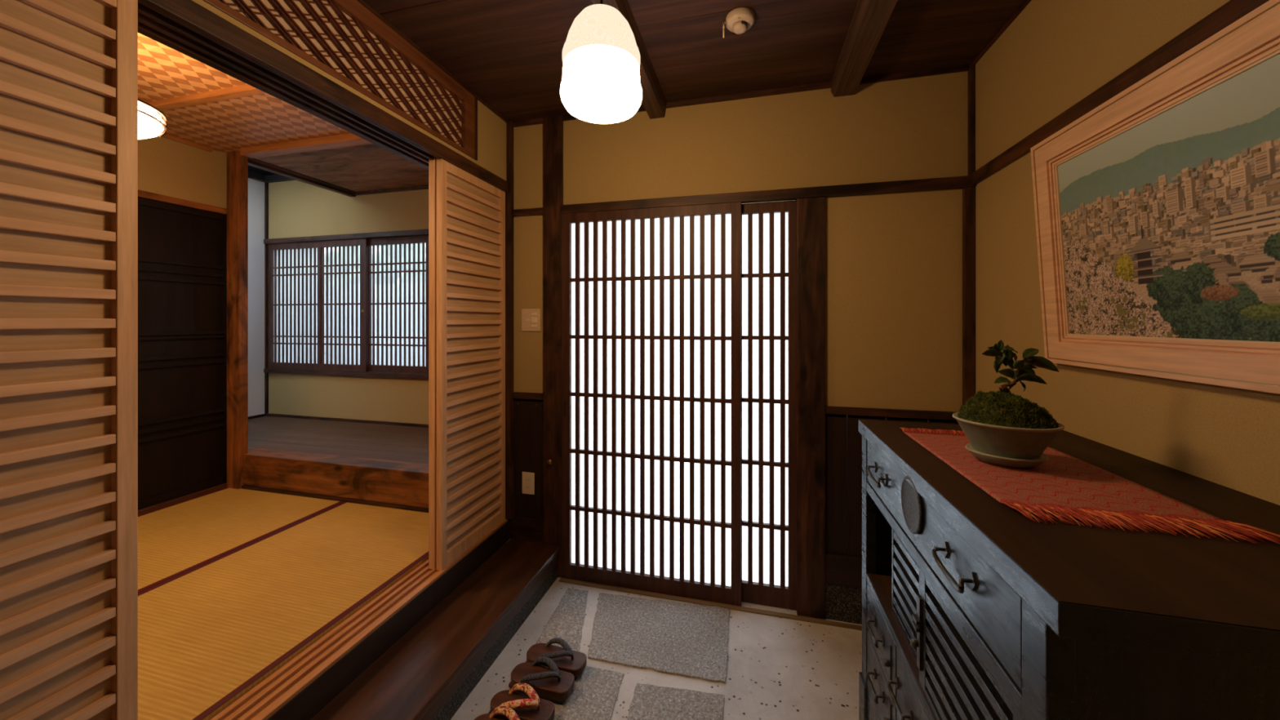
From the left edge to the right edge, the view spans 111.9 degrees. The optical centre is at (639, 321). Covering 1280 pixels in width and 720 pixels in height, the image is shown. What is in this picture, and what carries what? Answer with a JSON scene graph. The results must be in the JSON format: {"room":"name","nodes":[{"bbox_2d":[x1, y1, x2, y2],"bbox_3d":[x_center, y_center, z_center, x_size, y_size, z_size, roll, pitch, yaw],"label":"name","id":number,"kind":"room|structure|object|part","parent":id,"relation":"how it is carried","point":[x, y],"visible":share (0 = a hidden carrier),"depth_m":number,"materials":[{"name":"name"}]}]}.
{"room":"traditional dwelling","nodes":[
{"label":"traditional dwelling","id":0,"kind":"room"},
{"bbox_2d":[137,135,226,208],"bbox_3d":[-3.369,-0.960,0.630,0.040,0.420,4.750,0,0,14],"label":"wall","id":1,"kind":"structure","parent":0,"point":[166,166],"depth_m":2.67,"materials":[{"name":"beige paint"}]},
{"bbox_2d":[137,189,226,214],"bbox_3d":[-3.358,-0.731,0.627,0.062,0.038,4.750,0,0,14],"label":"lintel","id":2,"kind":"object","parent":1,"relation":"attached to","point":[141,193],"depth_m":2.65,"materials":[{"name":"orange wood"}]},
{"bbox_2d":[137,196,226,510],"bbox_3d":[-2.885,0.183,2.452,0.030,1.790,0.980,0,0,14],"label":"door","id":3,"kind":"structure","parent":1,"relation":"in","point":[182,250],"depth_m":2.67,"materials":[{"name":"black wood"}]},
{"bbox_2d":[161,133,212,151],"bbox_3d":[-3.355,-1.110,0.564,0.020,0.024,4.630,0,0,14],"label":"crown molding","id":4,"kind":"structure","parent":1,"relation":"attached to","point":[166,135],"depth_m":2.68,"materials":[{"name":"brown wood"}]},
{"bbox_2d":[248,177,264,416],"bbox_3d":[-3.788,-0.060,3.008,0.080,2.520,2.150,0,0,14],"label":"wall","id":5,"kind":"structure","parent":0,"point":[255,188],"depth_m":3.94,"materials":[{"name":"white paint"}]},
{"bbox_2d":[248,164,276,175],"bbox_3d":[-3.280,-1.370,2.904,1.115,0.060,2.200,0,0,14],"label":"ceiling","id":6,"kind":"structure","parent":0,"point":[251,168],"depth_m":3.86,"materials":[{"name":"black wood"}]},
{"bbox_2d":[248,170,295,182],"bbox_3d":[-3.257,-1.252,2.872,1.015,0.185,2.150,0,0,14],"label":"beam","id":7,"kind":"structure","parent":6,"relation":"attached to","point":[271,178],"depth_m":3.95,"materials":[{"name":"black wood"}]},
{"bbox_2d":[248,416,428,464],"bbox_3d":[-2.133,0.894,3.312,2.975,0.029,0.838,0,0,14],"label":"floor","id":8,"kind":"structure","parent":0,"point":[353,439],"depth_m":3.26,"materials":[{"name":"brown wood"}]},
{"bbox_2d":[268,180,428,424],"bbox_3d":[-2.019,-0.125,3.716,3.155,2.650,0.100,0,0,14],"label":"wall","id":9,"kind":"structure","parent":0,"point":[296,208],"depth_m":3.81,"materials":[{"name":"beige paint"}]},
{"bbox_2d":[264,182,268,416],"bbox_3d":[-3.475,-0.221,4.027,0.020,2.199,0.020,0,0,14],"label":"post","id":10,"kind":"object","parent":9,"relation":"attached to","point":[266,184],"visible":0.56,"depth_m":4.02,"materials":[{"name":"brown wood"}]},
{"bbox_2d":[248,413,428,427],"bbox_3d":[-2.169,0.869,3.213,2.955,0.023,0.950,0,0,14],"label":"baseboard","id":11,"kind":"structure","parent":9,"relation":"attached to","point":[268,414],"depth_m":3.80,"materials":[{"name":"brown wood"}]},
{"bbox_2d":[263,228,428,378],"bbox_3d":[-2.296,-0.142,3.764,2.415,1.235,0.125,0,0,14],"label":"window","id":12,"kind":"structure","parent":9,"relation":"in","point":[351,304],"depth_m":3.80,"materials":[{"name":"white paper"}]},
{"bbox_3d":[-2.909,-0.140,3.902,1.060,1.060,0.002,0,0,14],"label":"glass pane","id":13,"kind":"part","parent":12,"relation":"part of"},
{"bbox_3d":[-2.906,-0.140,3.894,1.110,1.156,0.028,0,0,14],"label":"sash","id":14,"kind":"part","parent":12,"relation":"part of","materials":[{"name":"white paper"}]},
{"bbox_3d":[-1.772,-0.140,3.635,1.265,1.156,0.028,0,0,14],"label":"sash","id":15,"kind":"part","parent":12,"relation":"part of","materials":[{"name":"white paper"}]},
{"bbox_3d":[-1.775,-0.140,3.643,1.215,1.060,0.002,0,0,14],"label":"glass pane","id":16,"kind":"part","parent":12,"relation":"part of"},
{"bbox_2d":[191,0,506,180],"bbox_3d":[-1.367,-0.075,0.143,0.060,2.370,4.800,0,0,14],"label":"wall","id":17,"kind":"structure","parent":0,"point":[491,129],"depth_m":2.20,"materials":[{"name":"beige paint"}]},
{"bbox_2d":[0,0,137,719],"bbox_3d":[-1.210,0.188,0.716,0.030,1.856,0.538,0,0,14],"label":"door","id":18,"kind":"structure","parent":17,"relation":"in","point":[68,68],"depth_m":0.88,"materials":[{"name":"brown wood"}]},
{"bbox_3d":[-1.210,0.188,0.716,0.030,1.856,0.538,0,0,14],"label":"frame","id":19,"kind":"part","parent":18,"relation":"part of","materials":[{"name":"brown wood"}]},
{"bbox_2d":[137,0,508,192],"bbox_3d":[-1.412,-0.757,0.144,0.172,0.065,4.780,0,0,14],"label":"lintel","id":20,"kind":"object","parent":17,"relation":"attached to","point":[186,27],"visible":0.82,"depth_m":1.30,"materials":[{"name":"brown wood"}]},
{"bbox_2d":[202,0,477,160],"bbox_3d":[-1.069,-0.965,1.262,0.053,0.321,1.875,0,0,14],"label":"transom panel","id":21,"kind":"object","parent":17,"relation":"attached to","point":[343,39],"visible":0.92,"depth_m":1.56,"materials":[{"name":"brown wood"}]},
{"bbox_2d":[428,156,436,569],"bbox_3d":[-0.873,0.188,2.195,0.030,1.856,0.516,0,0,14],"label":"door","id":22,"kind":"structure","parent":17,"relation":"in","point":[432,163],"depth_m":1.95,"materials":[{"name":"brown wood"}]},
{"bbox_2d":[356,0,508,123],"bbox_3d":[-1.332,-1.121,0.134,0.012,0.014,4.800,0,0,14],"label":"crown molding","id":23,"kind":"structure","parent":17,"relation":"attached to","point":[362,2],"depth_m":1.83,"materials":[{"name":"brown wood"}]},
{"bbox_2d":[436,158,505,570],"bbox_3d":[-0.835,0.188,2.185,0.030,1.856,0.516,0,0,14],"label":"door","id":24,"kind":"structure","parent":17,"relation":"in","point":[471,211],"depth_m":2.13,"materials":[{"name":"brown wood"}]},
{"bbox_3d":[-0.842,0.185,2.187,0.006,1.750,0.456,0,0,14],"label":"backing panel","id":25,"kind":"part","parent":24,"relation":"part of","materials":[{"name":"brown wood"}]},
{"bbox_2d":[506,120,513,519],"bbox_3d":[-0.735,-0.008,2.449,0.033,2.236,0.040,0,0,14],"label":"post","id":26,"kind":"object","parent":17,"relation":"attached to","point":[509,128],"visible":0.92,"depth_m":2.43,"materials":[{"name":"brown wood"}]},
{"bbox_2d":[137,0,1025,191],"bbox_3d":[-1.138,-1.182,0.523,4.396,0.128,5.650,0,0,14],"label":"ceiling","id":27,"kind":"structure","parent":0,"point":[508,53],"depth_m":1.84,"materials":[{"name":"brown wood"}]},
{"bbox_2d":[137,98,167,139],"bbox_3d":[-2.058,-0.924,1.600,0.414,0.389,0.414,0,0,14],"label":"ceiling light","id":28,"kind":"object","parent":27,"relation":"hanging from","point":[151,124],"visible":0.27,"depth_m":1.67,"materials":[{"name":"white glass"}]},
{"bbox_2d":[137,117,159,139],"bbox_3d":[-2.058,-0.744,1.600,0.380,0.028,0.380,0,0,14],"label":"diffuser","id":29,"kind":"object","parent":28,"relation":"attached to","point":[148,127],"depth_m":1.68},
{"bbox_2d":[137,101,163,133],"bbox_3d":[-2.058,-0.789,1.600,0.398,0.062,0.398,0,0,14],"label":"diffuser","id":30,"kind":"object","parent":28,"relation":"attached to","point":[149,121],"depth_m":1.66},
{"bbox_2d":[146,84,265,111],"bbox_3d":[-1.939,-1.107,2.086,2.010,0.030,0.040,0,0,14],"label":"batten","id":31,"kind":"object","parent":27,"relation":"attached to","point":[246,90],"visible":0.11,"depth_m":2.12,"materials":[{"name":"brown wood"}]},
{"bbox_2d":[240,133,373,158],"bbox_3d":[-1.702,-1.119,2.608,1.810,0.082,0.070,0,0,14],"label":"beam","id":32,"kind":"structure","parent":27,"relation":"attached to","point":[345,140],"depth_m":2.69,"materials":[{"name":"brown wood"}]},
{"bbox_2d":[248,157,428,196],"bbox_3d":[-1.692,-1.135,3.111,1.980,0.090,0.910,0,0,14],"label":"beam","id":33,"kind":"structure","parent":27,"relation":"attached to","point":[254,162],"depth_m":3.44,"materials":[{"name":"brown wood"}]},
{"bbox_2d":[591,0,666,119],"bbox_3d":[-0.505,-1.091,-0.078,0.104,0.073,4.799,0,0,14],"label":"beam","id":34,"kind":"structure","parent":27,"relation":"attached to","point":[654,101],"depth_m":1.89,"materials":[{"name":"brown wood"}]},
{"bbox_2d":[560,0,642,124],"bbox_3d":[-0.111,-0.837,1.252,0.236,0.444,0.236,0,0,14],"label":"pendant lamp","id":35,"kind":"object","parent":34,"relation":"hanging from","point":[600,84],"visible":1,"depth_m":1.17,"materials":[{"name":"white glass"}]},
{"bbox_3d":[-0.111,-0.812,1.252,0.225,0.162,0.225,0,0,14],"label":"shade crown","id":36,"kind":"part","parent":35,"relation":"part of","materials":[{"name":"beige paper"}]},
{"bbox_3d":[-0.111,-0.675,1.252,0.236,0.112,0.236,0,0,14],"label":"lamp shade","id":37,"kind":"part","parent":35,"relation":"part of","materials":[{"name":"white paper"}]},
{"bbox_3d":[-0.111,-0.617,1.252,0.208,0.004,0.208,0,0,14],"label":"glass","id":38,"kind":"part","parent":35,"relation":"part of","materials":[{"name":"white glass"}]},
{"bbox_2d":[722,6,754,37],"bbox_3d":[0.370,-1.085,1.598,0.104,0.082,0.104,0,0,34],"label":"smoke detector","id":39,"kind":"object","parent":27,"relation":"attached to","point":[739,20],"visible":1,"depth_m":1.57,"materials":[{"name":"beige plastic"}]},
{"bbox_2d":[831,0,897,97],"bbox_3d":[0.361,-1.091,-0.299,0.116,0.073,4.799,0,0,14],"label":"beam","id":40,"kind":"structure","parent":27,"relation":"attached to","point":[870,18],"depth_m":1.66,"materials":[{"name":"brown wood"}]},
{"bbox_2d":[450,577,862,719],"bbox_3d":[-0.231,1.460,-0.127,2.476,0.120,5.040,0,0,14],"label":"floor","id":41,"kind":"structure","parent":0,"point":[779,668],"depth_m":1.73,"materials":[{"name":"grey concrete"}]},
{"bbox_2d":[310,538,559,719],"bbox_3d":[-1.178,1.314,0.089,0.310,0.172,4.788,0,0,14],"label":"step","id":42,"kind":"structure","parent":41,"relation":"on","point":[428,673],"depth_m":1.67,"materials":[{"name":"brown wood"}]},
{"bbox_2d":[535,587,588,651],"bbox_3d":[-0.320,1.402,2.030,0.204,0.016,0.439,0,0,11],"label":"paving stone","id":43,"kind":"object","parent":41,"relation":"on","point":[566,623],"visible":0.74,"depth_m":2.01,"materials":[{"name":"grey stone"}]},
{"bbox_2d":[540,666,624,719],"bbox_3d":[-0.299,1.402,1.535,0.402,0.016,0.466,0,0,14],"label":"paving stone","id":44,"kind":"object","parent":41,"relation":"on","point":[593,695],"visible":0.44,"depth_m":1.60,"materials":[{"name":"grey stone"}]},
{"bbox_2d":[474,706,519,719],"bbox_3d":[-0.451,1.348,1.424,0.235,0.086,0.107,0,0,15],"label":"sandal","id":45,"kind":"object","parent":44,"relation":"on","point":[508,712],"visible":1,"depth_m":1.46,"materials":[{"name":"multicoloured fabric"}]},
{"bbox_2d":[488,683,555,719],"bbox_3d":[-0.415,1.348,1.518,0.235,0.086,0.107,0,0,16],"label":"sandal","id":46,"kind":"object","parent":44,"relation":"on","point":[527,706],"visible":0.91,"depth_m":1.50,"materials":[{"name":"brown wood"}]},
{"bbox_2d":[508,657,574,703],"bbox_3d":[-0.372,1.349,1.640,0.248,0.085,0.112,0,0,17],"label":"sandal","id":47,"kind":"object","parent":44,"relation":"on","point":[550,683],"visible":0.97,"depth_m":1.61,"materials":[{"name":"brown wood"}]},
{"bbox_2d":[525,637,586,680],"bbox_3d":[-0.339,1.349,1.742,0.248,0.085,0.112,0,0,17],"label":"sandal","id":48,"kind":"object","parent":44,"relation":"on","point":[567,660],"visible":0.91,"depth_m":1.72,"materials":[{"name":"brown wood"}]},
{"bbox_2d":[587,592,729,684],"bbox_3d":[0.066,1.401,1.958,0.661,0.018,0.457,0,0,14],"label":"paving stone","id":49,"kind":"object","parent":41,"relation":"on","point":[687,640],"visible":1,"depth_m":1.91,"materials":[{"name":"grey stone"}]},
{"bbox_2d":[626,683,724,719],"bbox_3d":[0.092,1.402,1.400,0.337,0.016,0.527,0,0,14],"label":"paving stone","id":50,"kind":"object","parent":41,"relation":"on","point":[649,702],"visible":1,"depth_m":1.57,"materials":[{"name":"grey stone"}]},
{"bbox_2d":[559,577,862,631],"bbox_3d":[0.509,1.396,2.097,1.944,0.008,0.025,0,0,14],"label":"track","id":51,"kind":"object","parent":41,"relation":"on","point":[785,615],"visible":0.56,"depth_m":2.13,"materials":[{"name":"brown wood"}]},
{"bbox_2d":[857,419,1279,719],"bbox_3d":[0.904,0.869,0.941,0.600,1.061,1.008,0,0,14],"label":"chest","id":52,"kind":"object","parent":41,"relation":"on","point":[974,607],"visible":0.99,"depth_m":0.65,"materials":[{"name":"black paint"}]},
{"bbox_3d":[0.722,1.252,1.282,0.027,0.168,0.262,0,0,14],"label":"drawer","id":53,"kind":"part","parent":52,"relation":"part of","materials":[{"name":"black paint"}]},
{"bbox_3d":[0.695,1.090,1.280,0.026,0.040,0.101,0,0,14],"label":"handle","id":54,"kind":"part","parent":52,"relation":"part of","materials":[{"name":"metal"}]},
{"bbox_3d":[0.695,0.930,1.280,0.026,0.040,0.101,0,0,14],"label":"handle","id":55,"kind":"part","parent":52,"relation":"part of","materials":[{"name":"metal"}]},
{"bbox_3d":[0.715,1.074,1.318,0.004,0.032,0.022,0,0,14],"label":"handle plate","id":56,"kind":"part","parent":52,"relation":"part of","materials":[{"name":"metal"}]},
{"bbox_3d":[0.715,0.914,1.318,0.004,0.032,0.022,0,0,14],"label":"handle plate","id":57,"kind":"part","parent":52,"relation":"part of","materials":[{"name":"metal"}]},
{"bbox_3d":[0.713,0.442,1.312,0.004,0.032,0.022,0,0,14],"label":"handle plate","id":58,"kind":"part","parent":52,"relation":"part of","materials":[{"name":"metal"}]},
{"bbox_3d":[0.691,0.458,1.263,0.026,0.040,0.122,0,0,14],"label":"handle","id":59,"kind":"part","parent":52,"relation":"part of","materials":[{"name":"metal"}]},
{"bbox_3d":[0.722,1.086,1.282,0.027,0.156,0.262,0,0,14],"label":"drawer","id":60,"kind":"part","parent":52,"relation":"part of","materials":[{"name":"black paint"}]},
{"bbox_3d":[0.722,0.926,1.282,0.027,0.156,0.262,0,0,14],"label":"drawer","id":61,"kind":"part","parent":52,"relation":"part of","materials":[{"name":"black paint"}]},
{"bbox_3d":[0.694,1.074,1.236,0.004,0.032,0.022,0,0,14],"label":"handle plate","id":62,"kind":"part","parent":52,"relation":"part of","materials":[{"name":"metal"}]},
{"bbox_3d":[0.694,0.914,1.236,0.004,0.032,0.022,0,0,14],"label":"handle plate","id":63,"kind":"part","parent":52,"relation":"part of","materials":[{"name":"metal"}]},
{"bbox_3d":[0.687,0.442,1.210,0.004,0.032,0.022,0,0,14],"label":"handle plate","id":64,"kind":"part","parent":52,"relation":"part of","materials":[{"name":"metal"}]},
{"bbox_3d":[0.673,1.086,1.178,0.018,0.100,0.018,0,0,14],"label":"lock plate","id":65,"kind":"part","parent":52,"relation":"part of","materials":[{"name":"metal"}]},
{"bbox_3d":[0.673,0.926,1.178,0.018,0.100,0.018,0,0,14],"label":"lock plate","id":66,"kind":"part","parent":52,"relation":"part of","materials":[{"name":"metal"}]},
{"bbox_3d":[0.663,0.933,1.115,0.004,0.032,0.022,0,0,14],"label":"handle plate","id":67,"kind":"part","parent":52,"relation":"part of","materials":[{"name":"metal"}]},
{"bbox_3d":[0.641,0.949,1.069,0.026,0.040,0.116,0,0,14],"label":"handle","id":68,"kind":"part","parent":52,"relation":"part of","materials":[{"name":"metal"}]},
{"bbox_3d":[0.678,0.690,1.038,0.018,0.267,0.408,0,0,14],"label":"lattice door","id":69,"kind":"part","parent":52,"relation":"part of","materials":[{"name":"black paint"}]},
{"bbox_3d":[0.638,0.933,1.019,0.004,0.032,0.022,0,0,14],"label":"handle plate","id":70,"kind":"part","parent":52,"relation":"part of","materials":[{"name":"metal"}]},
{"bbox_3d":[0.634,0.428,1.011,0.008,0.126,0.126,0,0,14],"label":"lock plate","id":71,"kind":"part","parent":52,"relation":"part of","materials":[{"name":"metal"}]},
{"bbox_3d":[0.615,0.968,0.864,0.027,0.240,0.537,0,0,14],"label":"drawer","id":72,"kind":"part","parent":52,"relation":"part of","materials":[{"name":"black paint"}]},
{"bbox_3d":[0.651,0.454,1.006,0.027,0.130,0.830,0,0,14],"label":"drawer","id":73,"kind":"part","parent":52,"relation":"part of","materials":[{"name":"black paint"}]},
{"bbox_3d":[0.592,0.442,0.837,0.004,0.032,0.022,0,0,14],"label":"handle plate","id":74,"kind":"part","parent":52,"relation":"part of","materials":[{"name":"metal"}]},
{"bbox_3d":[0.569,0.458,0.788,0.026,0.040,0.122,0,0,14],"label":"handle","id":75,"kind":"part","parent":52,"relation":"part of","materials":[{"name":"metal"}]},
{"bbox_3d":[0.653,0.891,1.008,0.048,1.018,0.971,0,0,14],"label":"frame","id":76,"kind":"part","parent":52,"relation":"part of","materials":[{"name":"black paint"}]},
{"bbox_3d":[0.595,0.690,0.792,0.018,0.267,0.394,0,0,14],"label":"lattice door","id":77,"kind":"part","parent":52,"relation":"part of","materials":[{"name":"black paint"}]},
{"bbox_3d":[0.566,0.442,0.735,0.004,0.032,0.022,0,0,14],"label":"handle plate","id":78,"kind":"part","parent":52,"relation":"part of","materials":[{"name":"metal"}]},
{"bbox_2d":[900,426,1279,544],"bbox_3d":[0.906,0.333,1.004,0.362,0.010,0.665,0,0,14],"label":"table runner","id":79,"kind":"object","parent":52,"relation":"on","point":[1064,483],"visible":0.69,"depth_m":0.84,"materials":[{"name":"red fabric"}]},
{"bbox_2d":[964,443,1048,468],"bbox_3d":[0.871,0.322,1.032,0.154,0.026,0.141,0,0,14],"label":"saucer","id":80,"kind":"object","parent":79,"relation":"on","point":[990,459],"visible":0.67,"depth_m":0.98,"materials":[{"name":"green ceramic"}]},
{"bbox_2d":[952,339,1064,459],"bbox_3d":[0.878,0.186,1.031,0.219,0.283,0.189,0,0,14],"label":"bonsai tree","id":81,"kind":"object","parent":80,"relation":"on","point":[1002,423],"visible":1,"depth_m":1.00,"materials":[{"name":"green plant"}]},
{"bbox_3d":[0.871,0.281,1.032,0.202,0.092,0.187,0,0,14],"label":"pot","id":82,"kind":"part","parent":81,"relation":"part of","materials":[{"name":"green ceramic"}]},
{"bbox_2d":[505,71,968,519],"bbox_3d":[0.364,0.020,2.240,2.496,2.560,0.120,0,0,14],"label":"wall","id":83,"kind":"structure","parent":0,"point":[894,261],"depth_m":2.03,"materials":[{"name":"beige paint"}]},
{"bbox_2d":[508,516,542,543],"bbox_3d":[-0.627,1.171,2.451,0.230,0.129,0.062,0,0,14],"label":"baseboard","id":84,"kind":"structure","parent":83,"relation":"attached to","point":[531,530],"depth_m":2.42,"materials":[{"name":"brown wood"}]},
{"bbox_2d":[512,207,542,217],"bbox_3d":[-0.623,-0.611,2.427,0.194,0.038,0.026,0,0,14],"label":"rail","id":85,"kind":"object","parent":83,"relation":"attached to","point":[529,211],"visible":0.8,"depth_m":2.42,"materials":[{"name":"brown wood"}]},
{"bbox_2d":[512,391,542,399],"bbox_3d":[-0.623,0.417,2.428,0.193,0.035,0.024,0,0,14],"label":"rail","id":86,"kind":"object","parent":83,"relation":"attached to","point":[521,395],"visible":0.8,"depth_m":2.42,"materials":[{"name":"brown wood"}]},
{"bbox_2d":[512,118,542,127],"bbox_3d":[-0.625,-1.113,2.424,0.192,0.026,0.012,0,0,14],"label":"crown molding","id":87,"kind":"structure","parent":83,"relation":"attached to","point":[539,121],"depth_m":2.42,"materials":[{"name":"brown wood"}]},
{"bbox_2d":[513,398,542,519],"bbox_3d":[-0.626,0.772,2.457,0.230,0.676,0.050,0,0,14],"label":"wainscot","id":88,"kind":"structure","parent":83,"relation":"attached to","point":[527,416],"depth_m":2.43,"materials":[{"name":"brown wood"}]},
{"bbox_2d":[522,471,534,494],"bbox_3d":[-0.627,0.908,2.427,0.075,0.122,0.009,0,0,14],"label":"power outlet","id":89,"kind":"object","parent":88,"relation":"attached to","point":[528,478],"visible":1,"depth_m":2.42,"materials":[{"name":"beige plastic"}]},
{"bbox_2d":[521,308,540,331],"bbox_3d":[-0.612,-0.007,2.421,0.115,0.125,0.012,0,0,14],"label":"light switch","id":90,"kind":"object","parent":83,"relation":"attached to","point":[531,317],"visible":1,"depth_m":2.42,"materials":[{"name":"beige plastic"}]},
{"bbox_3d":[-0.612,-0.007,2.420,0.087,0.089,0.003,0,0,14],"label":"rocker panel","id":91,"kind":"part","parent":90,"relation":"part of","materials":[{"name":"beige plastic"}]},
{"bbox_2d":[542,115,563,577],"bbox_3d":[-0.464,0.137,2.441,0.112,2.526,0.140,0,0,14],"label":"post","id":92,"kind":"object","parent":83,"relation":"attached to","point":[553,126],"visible":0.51,"depth_m":2.37,"materials":[{"name":"brown wood"}]},
{"bbox_2d":[546,458,552,465],"bbox_3d":[-0.492,0.767,2.362,0.031,0.031,0.027,0,0,14],"label":"door knob","id":93,"kind":"object","parent":92,"relation":"attached to","point":[549,461],"visible":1,"depth_m":2.35,"materials":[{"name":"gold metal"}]},
{"bbox_2d":[562,201,741,606],"bbox_3d":[0.039,0.406,2.250,0.949,1.981,0.034,0,0,14],"label":"door","id":94,"kind":"structure","parent":83,"relation":"in","point":[651,297],"depth_m":2.23,"materials":[{"name":"white paper"}]},
{"bbox_3d":[-0.408,0.475,2.348,0.010,0.080,0.002,0,0,14],"label":"finger pull","id":95,"kind":"part","parent":94,"relation":"part of","materials":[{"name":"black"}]},
{"bbox_2d":[562,63,968,120],"bbox_3d":[0.519,-1.113,2.132,1.944,0.026,0.012,0,0,14],"label":"crown molding","id":96,"kind":"structure","parent":83,"relation":"attached to","point":[961,68],"depth_m":2.06,"materials":[{"name":"brown wood"}]},
{"bbox_2d":[560,175,976,213],"bbox_3d":[0.517,-0.609,2.128,1.945,0.047,0.040,0,0,14],"label":"rail","id":97,"kind":"object","parent":83,"relation":"attached to","point":[955,182],"visible":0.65,"depth_m":2.06,"materials":[{"name":"brown wood"}]},
{"bbox_2d":[741,200,796,610],"bbox_3d":[0.627,0.406,2.137,0.280,1.981,0.032,0,0,14],"label":"door","id":98,"kind":"structure","parent":83,"relation":"in","point":[768,229],"depth_m":2.13,"materials":[{"name":"white paper"}]},
{"bbox_2d":[796,196,825,619],"bbox_3d":[0.826,0.407,2.111,0.125,1.985,0.140,0,0,14],"label":"post","id":99,"kind":"object","parent":83,"relation":"attached to","point":[811,211],"visible":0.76,"depth_m":2.04,"materials":[{"name":"brown wood"}]},
{"bbox_2d":[825,583,862,624],"bbox_3d":[1.172,1.316,1.990,0.607,0.168,0.062,0,0,14],"label":"plinth","id":100,"kind":"object","parent":83,"relation":"attached to","point":[842,603],"visible":0.14,"depth_m":2.02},
{"bbox_2d":[825,553,862,588],"bbox_3d":[1.172,1.165,1.989,0.607,0.135,0.066,0,0,14],"label":"baseboard","id":101,"kind":"structure","parent":83,"relation":"attached to","point":[840,570],"depth_m":2.01,"materials":[{"name":"brown wood"}]},
{"bbox_2d":[825,405,956,420],"bbox_3d":[1.147,0.417,1.975,0.566,0.035,0.024,0,0,14],"label":"rail","id":102,"kind":"object","parent":83,"relation":"attached to","point":[936,415],"visible":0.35,"depth_m":1.97,"materials":[{"name":"brown wood"}]},
{"bbox_2d":[825,413,959,557],"bbox_3d":[1.166,0.765,1.998,0.591,0.663,0.050,0,0,14],"label":"wainscot","id":103,"kind":"structure","parent":83,"relation":"attached to","point":[843,440],"depth_m":2.03,"materials":[{"name":"brown wood"}]},
{"bbox_2d":[962,186,975,406],"bbox_3d":[1.440,0.407,1.896,0.042,1.985,0.032,0,0,14],"label":"post","id":104,"kind":"object","parent":83,"relation":"attached to","point":[968,193],"visible":0.45,"depth_m":1.88,"materials":[{"name":"brown wood"}]},
{"bbox_2d":[975,0,1279,505],"bbox_3d":[0.903,0.070,-0.489,0.100,2.660,4.900,0,0,14],"label":"wall","id":105,"kind":"structure","parent":0,"point":[1055,54],"depth_m":1.31,"materials":[{"name":"beige paint"}]},
{"bbox_2d":[968,62,975,175],"bbox_3d":[1.450,-0.878,1.895,0.021,0.496,0.030,0,0,14],"label":"post","id":106,"kind":"object","parent":105,"relation":"attached to","point":[971,72],"visible":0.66,"depth_m":1.88,"materials":[{"name":"brown wood"}]},
{"bbox_2d":[972,0,1031,64],"bbox_3d":[0.861,-1.122,-0.427,0.012,0.012,4.800,0,0,14],"label":"crown molding","id":107,"kind":"structure","parent":105,"relation":"attached to","point":[1026,2],"depth_m":1.66,"materials":[{"name":"brown wood"}]},
{"bbox_2d":[970,0,1269,184],"bbox_3d":[0.856,-0.617,-0.435,0.018,0.050,4.782,0,0,14],"label":"rail","id":108,"kind":"object","parent":105,"relation":"attached to","point":[1232,11],"visible":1,"depth_m":1.08,"materials":[{"name":"brown wood"}]},
{"bbox_2d":[1030,0,1279,394],"bbox_3d":[1.168,-0.214,0.914,0.072,0.686,0.960,0,0,14],"label":"framed picture","id":109,"kind":"object","parent":105,"relation":"attached to","point":[1157,208],"visible":1,"depth_m":0.95,"materials":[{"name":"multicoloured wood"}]},
{"bbox_2d":[1057,53,1279,342],"bbox_3d":[1.168,-0.214,0.914,0.001,0.507,0.782,-3,-1,14],"label":"print","id":110,"kind":"object","parent":109,"relation":"attached to","point":[1171,224],"depth_m":0.93},
{"bbox_3d":[-2.795,1.219,1.076,3.250,0.162,5.900,0,0,14],"label":"floor","id":111,"kind":"structure","parent":0,"visible":0},
{"bbox_2d":[137,482,226,515],"bbox_3d":[-3.354,1.108,0.626,0.070,0.060,4.750,0,0,14],"label":"sill","id":112,"kind":"structure","parent":111,"relation":"on","point":[165,504],"depth_m":2.64,"materials":[{"name":"brown wood"}]},
{"bbox_2d":[226,150,248,488],"bbox_3d":[-2.676,-0.011,2.875,0.110,2.298,0.055,0,0,14],"label":"post","id":113,"kind":"object","parent":111,"relation":"on","point":[237,164],"visible":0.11,"depth_m":2.85,"materials":[{"name":"orange wood"}]},
{"bbox_2d":[137,487,343,592],"bbox_3d":[-2.502,1.117,1.857,0.962,0.037,1.858,0,0,14],"label":"mat","id":114,"kind":"object","parent":111,"relation":"on","point":[174,540],"visible":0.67,"depth_m":2.33,"materials":[{"name":"beige wicker"}]},
{"bbox_2d":[137,502,428,719],"bbox_3d":[-1.581,1.117,1.621,0.934,0.037,1.858,0,0,14],"label":"mat","id":115,"kind":"object","parent":111,"relation":"on","point":[210,633],"visible":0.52,"depth_m":1.70,"materials":[{"name":"beige wicker"}]},
{"bbox_2d":[241,484,428,512],"bbox_3d":[-1.757,1.111,2.674,1.930,0.055,0.090,0,0,14],"label":"strip","id":116,"kind":"object","parent":111,"relation":"on","point":[243,486],"visible":0.24,"depth_m":2.65,"materials":[{"name":"brown wood"}]},
{"bbox_2d":[243,447,428,508],"bbox_3d":[-1.748,0.981,2.708,1.930,0.203,0.140,0,0,14],"label":"beam","id":117,"kind":"structure","parent":116,"relation":"on","point":[390,482],"depth_m":2.68,"materials":[{"name":"orange wood"}]},
{"bbox_2d":[208,519,507,719],"bbox_3d":[-1.403,1.125,0.137,0.143,0.026,4.770,0,0,14],"label":"threshold","id":118,"kind":"object","parent":111,"relation":"on","point":[263,700],"visible":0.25,"depth_m":1.47,"materials":[{"name":"brown wood"}]},
{"bbox_2d":[266,519,510,719],"bbox_3d":[-1.342,1.178,0.136,0.032,0.108,4.798,0,0,14],"label":"riser","id":119,"kind":"structure","parent":111,"relation":"attached to","point":[313,699],"depth_m":1.60,"materials":[{"name":"brown wood"}]}
]}

